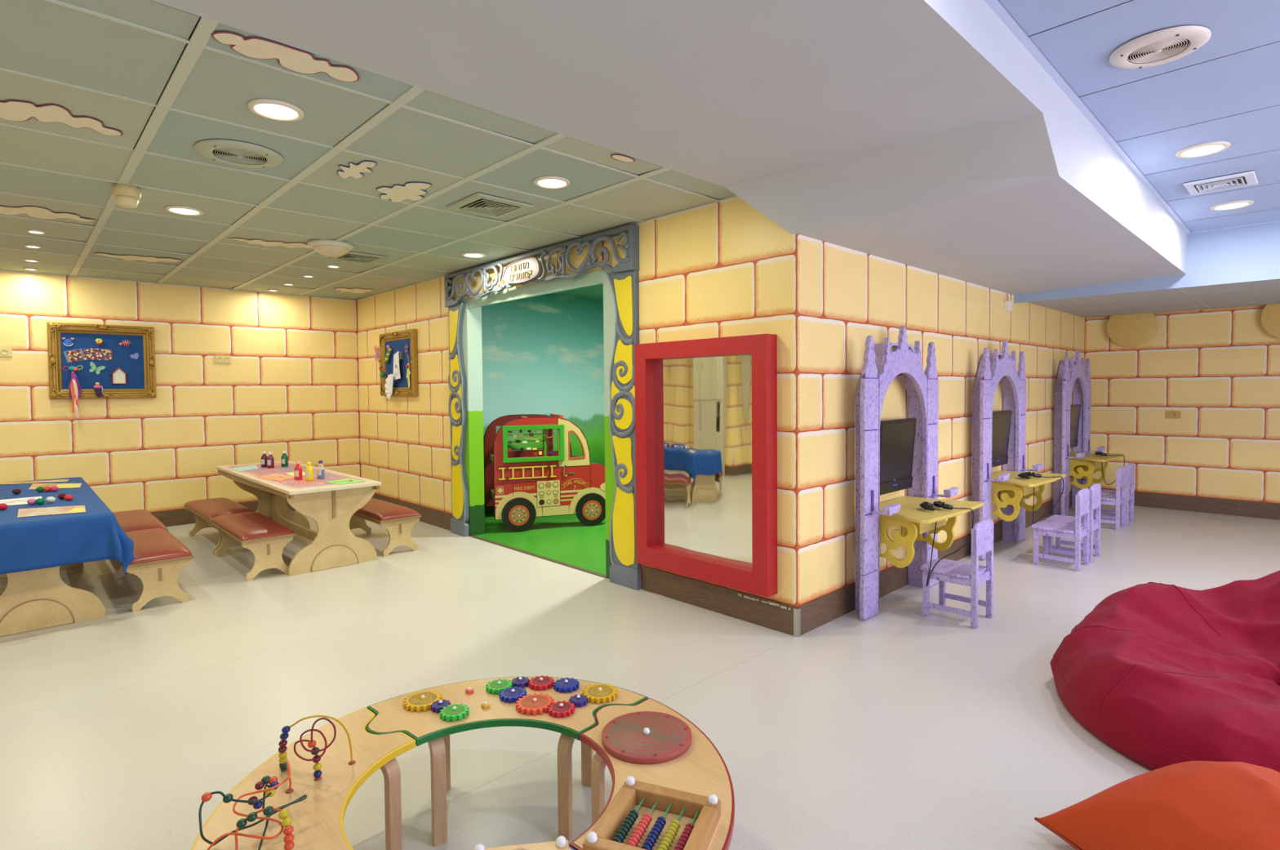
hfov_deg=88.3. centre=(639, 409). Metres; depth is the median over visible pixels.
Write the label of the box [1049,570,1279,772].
bean bag
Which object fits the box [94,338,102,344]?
flower ornament
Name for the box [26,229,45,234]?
recessed light
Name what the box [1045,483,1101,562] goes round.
child chair
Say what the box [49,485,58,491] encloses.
pompon
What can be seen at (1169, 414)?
wall socket
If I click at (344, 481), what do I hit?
paper sheet
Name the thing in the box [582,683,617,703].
gear
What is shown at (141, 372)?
framed board
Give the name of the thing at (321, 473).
paint bottle
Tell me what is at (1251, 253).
wall
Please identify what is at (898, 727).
floor
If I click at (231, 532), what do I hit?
cushion
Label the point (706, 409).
wall mirror
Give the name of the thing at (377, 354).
ornament
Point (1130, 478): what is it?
child chair
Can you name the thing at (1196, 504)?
baseboard
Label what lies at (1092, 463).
desk
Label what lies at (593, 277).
trim
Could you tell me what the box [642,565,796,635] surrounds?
baseboard
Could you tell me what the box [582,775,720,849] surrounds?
abacus
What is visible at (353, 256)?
ceiling vent
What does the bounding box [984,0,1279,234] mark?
ceiling
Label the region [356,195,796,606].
wall
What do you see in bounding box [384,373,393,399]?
fan
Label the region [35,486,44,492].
pompon
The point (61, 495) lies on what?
pompon
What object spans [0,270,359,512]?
wall
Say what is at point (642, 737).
disc
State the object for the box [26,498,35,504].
pompon
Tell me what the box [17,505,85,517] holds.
leaflet
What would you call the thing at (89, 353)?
picture card
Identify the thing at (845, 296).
wall
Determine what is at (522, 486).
fire engine
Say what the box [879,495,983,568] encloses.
desk
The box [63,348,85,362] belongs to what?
picture card
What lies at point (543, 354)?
wall
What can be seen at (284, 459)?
paint bottle
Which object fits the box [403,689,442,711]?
gear
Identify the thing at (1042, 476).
cord
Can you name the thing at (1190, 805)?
bean bag
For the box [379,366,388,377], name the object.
ball ornament
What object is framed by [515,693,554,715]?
gear
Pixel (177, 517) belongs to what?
baseboard
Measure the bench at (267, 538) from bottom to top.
0.378 m
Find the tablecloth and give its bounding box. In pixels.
[0,476,134,575]
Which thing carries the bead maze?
on the table at (317, 820)
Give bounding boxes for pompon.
[0,503,8,510]
[12,488,21,493]
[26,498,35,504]
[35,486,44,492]
[35,497,45,504]
[43,486,50,491]
[45,496,55,502]
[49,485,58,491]
[57,493,66,499]
[63,494,73,500]
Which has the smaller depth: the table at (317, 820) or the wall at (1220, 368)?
the table at (317, 820)
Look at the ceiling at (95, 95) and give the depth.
3.53 m
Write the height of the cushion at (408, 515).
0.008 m
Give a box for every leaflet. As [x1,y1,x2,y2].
[0,479,68,484]
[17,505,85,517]
[28,483,81,489]
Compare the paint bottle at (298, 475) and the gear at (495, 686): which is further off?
the paint bottle at (298, 475)
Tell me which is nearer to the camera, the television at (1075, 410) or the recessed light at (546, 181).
the recessed light at (546, 181)
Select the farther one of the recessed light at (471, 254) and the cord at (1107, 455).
the cord at (1107, 455)
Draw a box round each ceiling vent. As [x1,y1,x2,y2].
[328,251,388,263]
[446,192,533,218]
[1182,170,1257,195]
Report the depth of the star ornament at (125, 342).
6.88 m
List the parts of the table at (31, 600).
panel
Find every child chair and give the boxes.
[920,518,993,628]
[1031,488,1089,571]
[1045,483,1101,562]
[1081,466,1126,530]
[1093,462,1134,524]
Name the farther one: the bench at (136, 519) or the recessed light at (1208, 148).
the bench at (136, 519)
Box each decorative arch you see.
[855,325,959,620]
[971,339,1043,559]
[1053,349,1105,515]
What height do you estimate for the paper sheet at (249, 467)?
0.001 m
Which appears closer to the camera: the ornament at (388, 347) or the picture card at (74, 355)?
the picture card at (74, 355)
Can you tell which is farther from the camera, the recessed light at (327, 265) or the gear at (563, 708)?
the recessed light at (327, 265)
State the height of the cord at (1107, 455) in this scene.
0.326 m
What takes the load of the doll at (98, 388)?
attached to the framed board at (141, 372)
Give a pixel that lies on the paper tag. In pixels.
(396, 372)
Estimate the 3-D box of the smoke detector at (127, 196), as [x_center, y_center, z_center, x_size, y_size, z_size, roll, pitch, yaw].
[-2.950,-1.225,3.787,0.132,0.114,0.132,-2,2,-44]
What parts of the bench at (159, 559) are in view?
panel, panel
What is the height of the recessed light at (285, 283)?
0.016 m
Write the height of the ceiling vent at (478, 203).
0.018 m
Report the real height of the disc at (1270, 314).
0.492 m
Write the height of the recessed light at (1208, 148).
0.016 m
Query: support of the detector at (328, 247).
attached to the ceiling at (95, 95)
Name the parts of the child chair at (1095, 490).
leg, leg, seat, leg, backrest, rail, leg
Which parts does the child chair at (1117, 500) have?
seat, leg, backrest, rail, leg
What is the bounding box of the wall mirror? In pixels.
[634,333,777,597]
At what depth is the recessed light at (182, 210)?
4.27 m
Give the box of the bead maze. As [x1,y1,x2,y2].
[198,715,355,849]
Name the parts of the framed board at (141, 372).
frame, frame, frame, frame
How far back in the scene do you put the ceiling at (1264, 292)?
6.62 m
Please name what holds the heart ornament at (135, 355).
attached to the framed board at (141, 372)
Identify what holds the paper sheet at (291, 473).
on the table at (332, 506)
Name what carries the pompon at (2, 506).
on the tablecloth
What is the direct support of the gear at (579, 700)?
on the table at (486, 709)
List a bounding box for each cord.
[925,507,973,586]
[1032,475,1064,524]
[1102,454,1124,484]
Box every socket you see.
[0,347,12,356]
[214,355,231,363]
[1165,410,1181,417]
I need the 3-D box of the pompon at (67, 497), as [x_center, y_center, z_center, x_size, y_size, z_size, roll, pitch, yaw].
[-4.067,0.624,4.690,0.053,0.044,0.053,-2,2,-44]
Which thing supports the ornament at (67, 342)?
attached to the framed board at (141, 372)
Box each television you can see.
[880,417,916,494]
[991,409,1011,466]
[1070,404,1080,448]
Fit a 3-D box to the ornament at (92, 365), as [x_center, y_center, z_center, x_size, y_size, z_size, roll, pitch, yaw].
[-5.558,-0.427,6.749,0.128,0.128,0.008,-2,2,-44]
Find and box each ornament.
[62,337,74,346]
[89,361,105,374]
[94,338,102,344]
[109,367,128,383]
[119,339,131,346]
[129,352,138,359]
[373,345,379,360]
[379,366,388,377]
[384,345,391,362]
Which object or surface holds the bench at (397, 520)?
on the floor
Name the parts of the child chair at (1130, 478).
seat, leg, backrest, rail, leg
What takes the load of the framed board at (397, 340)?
attached to the wall at (723, 268)
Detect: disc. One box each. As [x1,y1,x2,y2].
[601,711,691,764]
[1106,312,1157,346]
[1260,303,1279,338]
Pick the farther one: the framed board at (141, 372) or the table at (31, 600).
the framed board at (141, 372)
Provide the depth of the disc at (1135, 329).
7.87 m
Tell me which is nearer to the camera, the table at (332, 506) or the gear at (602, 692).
the gear at (602, 692)
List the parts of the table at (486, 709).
leg, leg, leg, leg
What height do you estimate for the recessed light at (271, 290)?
0.016 m
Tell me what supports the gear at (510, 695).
on the table at (486, 709)
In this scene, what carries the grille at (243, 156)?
attached to the air vent at (234, 151)
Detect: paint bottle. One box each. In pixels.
[261,451,267,466]
[266,452,274,467]
[280,450,288,466]
[293,461,302,479]
[305,462,313,480]
[316,460,324,478]
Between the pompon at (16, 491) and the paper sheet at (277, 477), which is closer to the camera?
the pompon at (16, 491)
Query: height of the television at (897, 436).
0.497 m
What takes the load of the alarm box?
attached to the wall at (845, 296)
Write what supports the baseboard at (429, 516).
attached to the wall at (723, 268)
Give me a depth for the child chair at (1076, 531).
5.30 m
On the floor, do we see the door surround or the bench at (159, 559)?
the bench at (159, 559)
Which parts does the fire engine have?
gauge panel, sill panel, grab handle, cab panel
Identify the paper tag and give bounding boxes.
[392,351,403,379]
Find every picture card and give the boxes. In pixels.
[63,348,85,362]
[84,347,112,359]
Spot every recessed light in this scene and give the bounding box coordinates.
[22,266,38,270]
[23,258,39,262]
[24,244,41,248]
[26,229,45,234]
[164,204,204,215]
[247,97,304,121]
[267,288,278,291]
[283,282,293,285]
[302,274,314,277]
[326,264,340,267]
[461,251,486,257]
[533,175,570,188]
[1175,141,1231,157]
[1210,200,1253,210]
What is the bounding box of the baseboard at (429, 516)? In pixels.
[371,493,452,530]
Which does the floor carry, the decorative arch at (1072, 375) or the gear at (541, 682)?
the decorative arch at (1072, 375)
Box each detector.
[111,183,141,208]
[307,239,353,257]
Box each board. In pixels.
[46,321,156,399]
[378,328,417,395]
[472,835,568,849]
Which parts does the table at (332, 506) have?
rail, panel, panel, rail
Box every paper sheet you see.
[231,464,258,471]
[257,473,294,480]
[284,471,305,475]
[325,478,364,484]
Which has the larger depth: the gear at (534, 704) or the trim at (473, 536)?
the trim at (473, 536)
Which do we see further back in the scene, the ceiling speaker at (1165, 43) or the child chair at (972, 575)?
the child chair at (972, 575)
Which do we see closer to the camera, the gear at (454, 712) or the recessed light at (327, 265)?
the gear at (454, 712)
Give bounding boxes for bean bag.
[1034,760,1279,849]
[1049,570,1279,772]
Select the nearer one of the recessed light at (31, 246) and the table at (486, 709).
the table at (486, 709)
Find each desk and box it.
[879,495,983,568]
[991,470,1066,521]
[1069,451,1124,488]
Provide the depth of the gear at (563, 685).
2.38 m
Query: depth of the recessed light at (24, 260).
5.81 m
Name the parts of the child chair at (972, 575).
leg, leg, seat, leg, backrest, rail, leg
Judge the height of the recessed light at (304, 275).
0.016 m
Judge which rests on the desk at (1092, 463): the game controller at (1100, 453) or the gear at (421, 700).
the game controller at (1100, 453)
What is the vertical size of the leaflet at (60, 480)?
0.001 m
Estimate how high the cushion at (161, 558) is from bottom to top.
0.008 m
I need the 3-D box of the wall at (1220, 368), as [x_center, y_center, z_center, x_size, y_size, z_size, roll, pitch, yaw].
[7.433,-0.161,6.465,0.101,2.700,5.200,-2,2,-44]
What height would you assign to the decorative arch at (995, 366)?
1.867 m
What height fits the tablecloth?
0.409 m
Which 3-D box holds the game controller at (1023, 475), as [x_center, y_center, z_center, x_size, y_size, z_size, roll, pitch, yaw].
[3.272,0.561,5.620,0.086,0.043,0.149,0,2,23]
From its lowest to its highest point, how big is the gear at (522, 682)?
0.028 m
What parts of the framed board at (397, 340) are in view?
frame, frame, frame, frame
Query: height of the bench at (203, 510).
0.378 m
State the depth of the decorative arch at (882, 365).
4.28 m
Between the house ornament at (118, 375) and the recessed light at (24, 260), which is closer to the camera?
the recessed light at (24, 260)
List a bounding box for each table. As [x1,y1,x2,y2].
[0,562,105,636]
[191,707,415,849]
[215,460,381,575]
[366,676,648,846]
[568,697,734,849]
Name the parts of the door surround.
panel, edge moulding, sign panel, edge moulding, panel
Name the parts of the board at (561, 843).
knob, knob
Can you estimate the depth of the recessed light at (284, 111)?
2.77 m
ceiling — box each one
[0,0,737,300]
[551,283,603,299]
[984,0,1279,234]
[1028,279,1279,317]
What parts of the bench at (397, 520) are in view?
panel, panel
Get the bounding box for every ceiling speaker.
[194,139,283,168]
[1108,25,1211,68]
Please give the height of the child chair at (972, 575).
0.630 m
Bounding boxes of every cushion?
[128,554,191,564]
[222,527,292,540]
[356,511,419,520]
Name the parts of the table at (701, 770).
leg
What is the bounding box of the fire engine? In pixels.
[484,413,605,531]
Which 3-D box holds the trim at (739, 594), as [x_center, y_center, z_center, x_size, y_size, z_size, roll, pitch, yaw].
[0.752,1.167,4.011,0.001,0.017,0.385,-2,2,-44]
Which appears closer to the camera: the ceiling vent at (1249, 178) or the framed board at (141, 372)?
the ceiling vent at (1249, 178)
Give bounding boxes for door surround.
[444,224,641,590]
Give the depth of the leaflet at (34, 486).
5.46 m
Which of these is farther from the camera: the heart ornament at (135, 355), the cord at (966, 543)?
the heart ornament at (135, 355)
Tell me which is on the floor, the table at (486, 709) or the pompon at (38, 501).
the table at (486, 709)
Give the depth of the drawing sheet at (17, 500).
4.67 m
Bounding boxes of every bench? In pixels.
[112,509,168,571]
[113,528,193,611]
[183,497,253,555]
[208,511,295,581]
[349,497,422,555]
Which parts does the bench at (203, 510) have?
panel, panel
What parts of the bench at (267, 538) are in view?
panel, panel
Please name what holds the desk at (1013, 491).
attached to the decorative arch at (995, 366)
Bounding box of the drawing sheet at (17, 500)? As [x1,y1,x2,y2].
[0,496,41,505]
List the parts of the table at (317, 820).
leg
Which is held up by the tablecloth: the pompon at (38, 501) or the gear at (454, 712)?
the pompon at (38, 501)
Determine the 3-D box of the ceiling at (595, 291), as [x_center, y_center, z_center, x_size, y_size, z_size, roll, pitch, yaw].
[0.618,-1.451,6.764,3.530,0.023,4.800,-2,2,-44]
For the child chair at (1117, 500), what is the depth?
6.67 m
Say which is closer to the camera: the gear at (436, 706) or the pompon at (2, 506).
the gear at (436, 706)
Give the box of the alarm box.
[1004,293,1012,311]
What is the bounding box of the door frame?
[462,274,615,578]
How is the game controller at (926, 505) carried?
on the desk at (915, 520)
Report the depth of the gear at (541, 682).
2.40 m
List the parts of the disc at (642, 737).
knob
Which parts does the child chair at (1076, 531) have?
leg, leg, seat, leg, backrest, rail, leg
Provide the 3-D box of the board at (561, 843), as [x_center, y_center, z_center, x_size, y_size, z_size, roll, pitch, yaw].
[-0.259,1.009,1.403,0.217,0.060,0.217,-1,2,-7]
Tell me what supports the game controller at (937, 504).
on the desk at (915, 520)
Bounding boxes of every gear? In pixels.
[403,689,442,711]
[431,699,450,712]
[440,703,469,721]
[485,678,512,693]
[499,686,526,702]
[511,676,528,688]
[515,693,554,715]
[528,675,554,690]
[547,700,574,717]
[553,677,578,693]
[568,693,587,706]
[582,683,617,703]
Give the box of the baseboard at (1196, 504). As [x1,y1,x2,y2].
[1101,488,1279,519]
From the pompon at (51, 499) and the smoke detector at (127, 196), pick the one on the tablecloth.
the pompon at (51, 499)
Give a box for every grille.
[212,148,266,164]
[1127,38,1190,62]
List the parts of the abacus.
knob, knob, rod, rod, rod, board, rod, rod, knob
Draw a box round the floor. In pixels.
[0,503,1279,849]
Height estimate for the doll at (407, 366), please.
0.388 m
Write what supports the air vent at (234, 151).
attached to the ceiling at (95, 95)
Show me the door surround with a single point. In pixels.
(524, 268)
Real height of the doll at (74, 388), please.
0.524 m
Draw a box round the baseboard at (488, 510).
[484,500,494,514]
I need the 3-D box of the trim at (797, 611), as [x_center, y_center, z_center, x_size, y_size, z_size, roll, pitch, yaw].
[0.919,1.243,3.854,0.028,0.165,0.028,-2,2,-44]
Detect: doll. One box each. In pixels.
[62,365,82,417]
[93,382,103,397]
[405,353,410,387]
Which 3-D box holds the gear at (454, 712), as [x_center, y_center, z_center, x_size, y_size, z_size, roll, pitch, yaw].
[-0.619,1.004,2.199,0.094,0.028,0.094,0,2,0]
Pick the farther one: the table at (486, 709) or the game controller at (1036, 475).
the game controller at (1036, 475)
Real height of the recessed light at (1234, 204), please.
0.016 m
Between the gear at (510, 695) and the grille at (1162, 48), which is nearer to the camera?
the gear at (510, 695)
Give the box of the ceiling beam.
[151,0,1186,294]
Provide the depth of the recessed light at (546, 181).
3.75 m
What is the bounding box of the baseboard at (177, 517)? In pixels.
[150,498,296,526]
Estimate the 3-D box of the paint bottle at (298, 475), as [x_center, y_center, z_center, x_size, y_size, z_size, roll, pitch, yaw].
[-3.009,0.533,5.799,0.064,0.160,0.064,-2,2,-44]
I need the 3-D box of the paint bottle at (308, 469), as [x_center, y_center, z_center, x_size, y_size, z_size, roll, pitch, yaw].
[-2.882,0.534,5.740,0.064,0.160,0.064,-2,2,-44]
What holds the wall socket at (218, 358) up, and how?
attached to the wall at (290, 384)
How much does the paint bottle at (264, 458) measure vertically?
0.160 m
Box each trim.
[458,268,613,308]
[469,535,606,577]
[737,593,790,609]
[793,608,800,637]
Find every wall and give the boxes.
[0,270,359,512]
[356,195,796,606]
[481,293,604,500]
[796,233,1084,635]
[1013,221,1279,302]
[1084,305,1279,503]
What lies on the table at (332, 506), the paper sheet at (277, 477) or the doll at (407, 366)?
the paper sheet at (277, 477)
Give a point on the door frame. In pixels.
(472, 321)
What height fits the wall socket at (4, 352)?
0.085 m
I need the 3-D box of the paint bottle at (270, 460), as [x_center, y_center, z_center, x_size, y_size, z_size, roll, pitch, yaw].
[-3.774,0.511,6.728,0.064,0.160,0.064,-2,2,-44]
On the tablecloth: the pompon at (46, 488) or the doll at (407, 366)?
the pompon at (46, 488)
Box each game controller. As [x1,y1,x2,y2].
[919,501,935,511]
[933,501,953,509]
[1017,472,1030,479]
[1024,471,1041,477]
[1094,451,1107,456]

